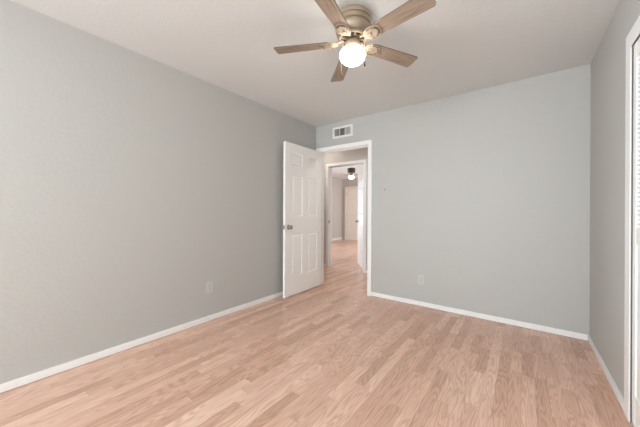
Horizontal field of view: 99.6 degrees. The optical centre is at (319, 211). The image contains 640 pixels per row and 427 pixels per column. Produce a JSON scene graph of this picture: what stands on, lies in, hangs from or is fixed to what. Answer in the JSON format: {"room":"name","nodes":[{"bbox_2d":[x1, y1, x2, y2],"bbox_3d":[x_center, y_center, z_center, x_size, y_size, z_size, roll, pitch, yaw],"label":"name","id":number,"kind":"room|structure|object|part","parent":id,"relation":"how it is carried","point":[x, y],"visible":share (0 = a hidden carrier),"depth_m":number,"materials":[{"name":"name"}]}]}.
{"room":"empty bedroom","nodes":[
{"label":"empty bedroom","id":0,"kind":"room"},
{"bbox_2d":[0,0,315,383],"bbox_3d":[-2.186,-0.102,1.466,0.115,2.440,6.928,0,0,37],"label":"wall","id":1,"kind":"structure","parent":0,"point":[131,182],"depth_m":2.14,"materials":[{"name":"grey paint"}]},
{"bbox_2d":[0,291,282,392],"bbox_3d":[-2.141,1.088,1.427,0.013,0.052,6.927,0,0,37],"label":"baseboard","id":2,"kind":"structure","parent":1,"relation":"attached to","point":[12,384],"depth_m":2.13,"materials":[{"name":"white paint"}]},
{"bbox_2d":[206,281,212,292],"bbox_3d":[-1.133,0.775,2.774,0.010,0.115,0.070,0,0,37],"label":"wall outlet","id":3,"kind":"object","parent":1,"relation":"attached to","point":[209,285],"visible":1,"depth_m":2.77,"materials":[{"name":"grey plastic"}]},
{"bbox_2d":[11,0,619,126],"bbox_3d":[-0.649,-1.364,0.321,3.936,0.100,7.158,0,0,37],"label":"ceiling","id":4,"kind":"structure","parent":0,"point":[460,46],"depth_m":2.09,"materials":[{"name":"white paint"}]},
{"bbox_2d":[274,0,435,81],"bbox_3d":[0.222,-1.121,1.784,1.040,0.378,1.038,0,0,37],"label":"ceiling fan","id":5,"kind":"object","parent":4,"relation":"hanging from","point":[352,24],"visible":1,"depth_m":1.73,"materials":[{"name":"brown wood"}]},
{"bbox_3d":[-0.120,-1.131,1.872,0.389,0.006,0.113,0,11,10],"label":"blade","id":6,"kind":"part","parent":5,"relation":"part of","materials":[{"name":"brown wood"}]},
{"bbox_3d":[0.056,-1.130,1.508,0.113,0.006,0.389,13,6,28],"label":"blade","id":7,"kind":"part","parent":5,"relation":"part of","materials":[{"name":"brown wood"}]},
{"bbox_3d":[0.172,-1.129,2.153,0.113,0.006,0.389,-11,2,-8],"label":"blade","id":8,"kind":"part","parent":5,"relation":"part of","materials":[{"name":"brown wood"}]},
{"bbox_3d":[0.218,-1.040,1.811,0.173,0.112,0.173,0,0,37],"label":"globe","id":9,"kind":"part","parent":5,"relation":"part of","materials":[{"name":"white glass"}]},
{"bbox_3d":[0.529,-1.127,1.962,0.389,0.006,0.113,0,-11,-26],"label":"blade","id":10,"kind":"part","parent":5,"relation":"part of","materials":[{"name":"brown wood"}]},
{"bbox_3d":[0.457,-1.128,1.563,0.113,0.006,0.389,15,-10,-43],"label":"blade","id":11,"kind":"part","parent":5,"relation":"part of","materials":[{"name":"brown wood"}]},
{"bbox_2d":[0,239,632,426],"bbox_3d":[0.204,1.170,3.440,8.185,0.080,13.190,0,0,37],"label":"floor","id":12,"kind":"structure","parent":0,"point":[332,353],"depth_m":1.87,"materials":[{"name":"brown wood"}]},
{"bbox_2d":[332,178,341,237],"bbox_3d":[-0.561,-0.094,9.146,0.115,2.440,4.745,0,0,37],"label":"wall","id":13,"kind":"structure","parent":0,"point":[336,183],"depth_m":10.68,"materials":[{"name":"grey paint"}]},
{"bbox_2d":[324,147,367,269],"bbox_3d":[1.769,-0.082,4.368,6.800,2.440,0.115,0,0,37],"label":"wall","id":14,"kind":"structure","parent":0,"point":[361,153],"depth_m":5.24,"materials":[{"name":"grey paint"}]},
{"bbox_2d":[325,159,366,272],"bbox_3d":[0.522,0.085,5.300,0.914,2.093,0.147,0,0,37],"label":"door frame","id":15,"kind":"structure","parent":14,"relation":"attached to","point":[328,233],"depth_m":5.49,"materials":[{"name":"white paint"}]},
{"bbox_2d":[355,165,363,268],"bbox_3d":[0.847,0.112,5.507,0.164,2.018,0.800,0,0,-1],"label":"door","id":16,"kind":"structure","parent":14,"relation":"in","point":[361,170],"depth_m":5.54,"materials":[{"name":"white paint"}]},
{"bbox_2d":[332,164,363,178],"bbox_3d":[1.442,-1.354,7.653,5.100,0.100,4.975,0,0,37],"label":"ceiling","id":17,"kind":"structure","parent":0,"point":[336,172],"depth_m":8.86,"materials":[{"name":"white paint"}]},
{"bbox_2d":[341,168,357,178],"bbox_3d":[0.927,-1.143,8.186,1.050,0.326,1.014,0,0,37],"label":"ceiling fan","id":18,"kind":"object","parent":17,"relation":"hanging from","point":[351,171],"visible":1,"depth_m":8.13,"materials":[{"name":"grey metal"}]},
{"bbox_2d":[342,178,357,240],"bbox_3d":[2.890,-0.076,9.599,5.100,2.440,0.115,0,0,37],"label":"wall","id":19,"kind":"structure","parent":0,"point":[345,182],"depth_m":10.95,"materials":[{"name":"grey paint"}]},
{"bbox_2d":[345,186,357,239],"bbox_3d":[1.433,0.076,10.582,1.050,2.120,0.055,0,0,37],"label":"door frame","id":20,"kind":"structure","parent":19,"relation":"attached to","point":[352,187],"depth_m":10.83,"materials":[{"name":"white paint"}]},
{"bbox_2d":[347,188,357,239],"bbox_3d":[1.437,0.115,10.587,0.880,2.030,0.169,0,0,37],"label":"door","id":21,"kind":"structure","parent":19,"relation":"in","point":[352,194],"depth_m":10.68,"materials":[{"name":"white paint"}]},
{"bbox_2d":[316,64,590,338],"bbox_3d":[1.189,-0.085,3.338,3.277,2.440,0.115,0,0,37],"label":"wall","id":22,"kind":"structure","parent":0,"point":[485,197],"depth_m":2.83,"materials":[{"name":"grey paint"}]},
{"bbox_2d":[282,141,321,297],"bbox_3d":[-0.228,0.107,3.815,0.164,2.018,0.826,0,0,36],"label":"door","id":23,"kind":"structure","parent":22,"relation":"in","point":[302,166],"depth_m":3.76,"materials":[{"name":"white paint"}]},
{"bbox_2d":[333,124,352,138],"bbox_3d":[0.324,-1.153,3.911,0.340,0.164,0.010,0,0,37],"label":"air vent","id":24,"kind":"object","parent":22,"relation":"in","point":[346,130],"visible":1,"depth_m":3.90,"materials":[{"name":"white metal"}]},
{"bbox_2d":[316,139,371,295],"bbox_3d":[0.354,0.082,3.963,0.941,2.098,0.147,0,0,37],"label":"door frame","id":25,"kind":"structure","parent":22,"relation":"attached to","point":[367,143],"depth_m":3.67,"materials":[{"name":"white paint"}]},
{"bbox_2d":[418,274,423,284],"bbox_3d":[1.209,0.817,3.243,0.070,0.115,0.010,0,0,37],"label":"wall outlet","id":26,"kind":"object","parent":22,"relation":"attached to","point":[420,277],"visible":1,"depth_m":3.24,"materials":[{"name":"grey plastic"}]},
{"bbox_2d":[371,292,587,340],"bbox_3d":[1.521,1.107,3.006,2.082,0.052,0.013,0,0,37],"label":"baseboard","id":27,"kind":"structure","parent":22,"relation":"attached to","point":[581,336],"depth_m":2.81,"materials":[{"name":"white paint"}]},
{"bbox_2d":[589,0,639,419],"bbox_3d":[0.346,-0.089,-0.428,0.115,2.440,6.928,0,0,37],"label":"wall","id":28,"kind":"structure","parent":0,"point":[608,65],"depth_m":1.82,"materials":[{"name":"grey paint"}]},
{"bbox_2d":[588,335,623,410],"bbox_3d":[2.040,1.109,1.951,0.013,0.052,1.054,0,0,37],"label":"baseboard","id":29,"kind":"structure","parent":28,"relation":"attached to","point":[609,377],"depth_m":1.82,"materials":[{"name":"white paint"}]},
{"bbox_2d":[624,15,639,421],"bbox_3d":[1.406,0.077,1.096,0.012,2.119,1.082,0,0,37],"label":"door frame","id":30,"kind":"structure","parent":28,"relation":"attached to","point":[634,33],"depth_m":1.48,"materials":[{"name":"white paint"}]},
{"bbox_2d":[632,37,639,426],"bbox_3d":[1.546,0.117,1.260,0.028,2.000,0.430,0,0,37],"label":"door","id":31,"kind":"structure","parent":28,"relation":"in","point":[636,87],"depth_m":1.40,"materials":[{"name":"white paint"}]},
{"bbox_3d":[1.543,0.564,1.260,0.022,0.789,0.338,0,0,37],"label":"panel","id":32,"kind":"part","parent":31,"relation":"part of","materials":[{"name":"white paint"}]},
{"bbox_3d":[1.548,-0.355,1.260,0.026,0.899,0.338,0,0,37],"label":"louver panel","id":33,"kind":"part","parent":31,"relation":"part of","materials":[{"name":"white paint"}]}
]}

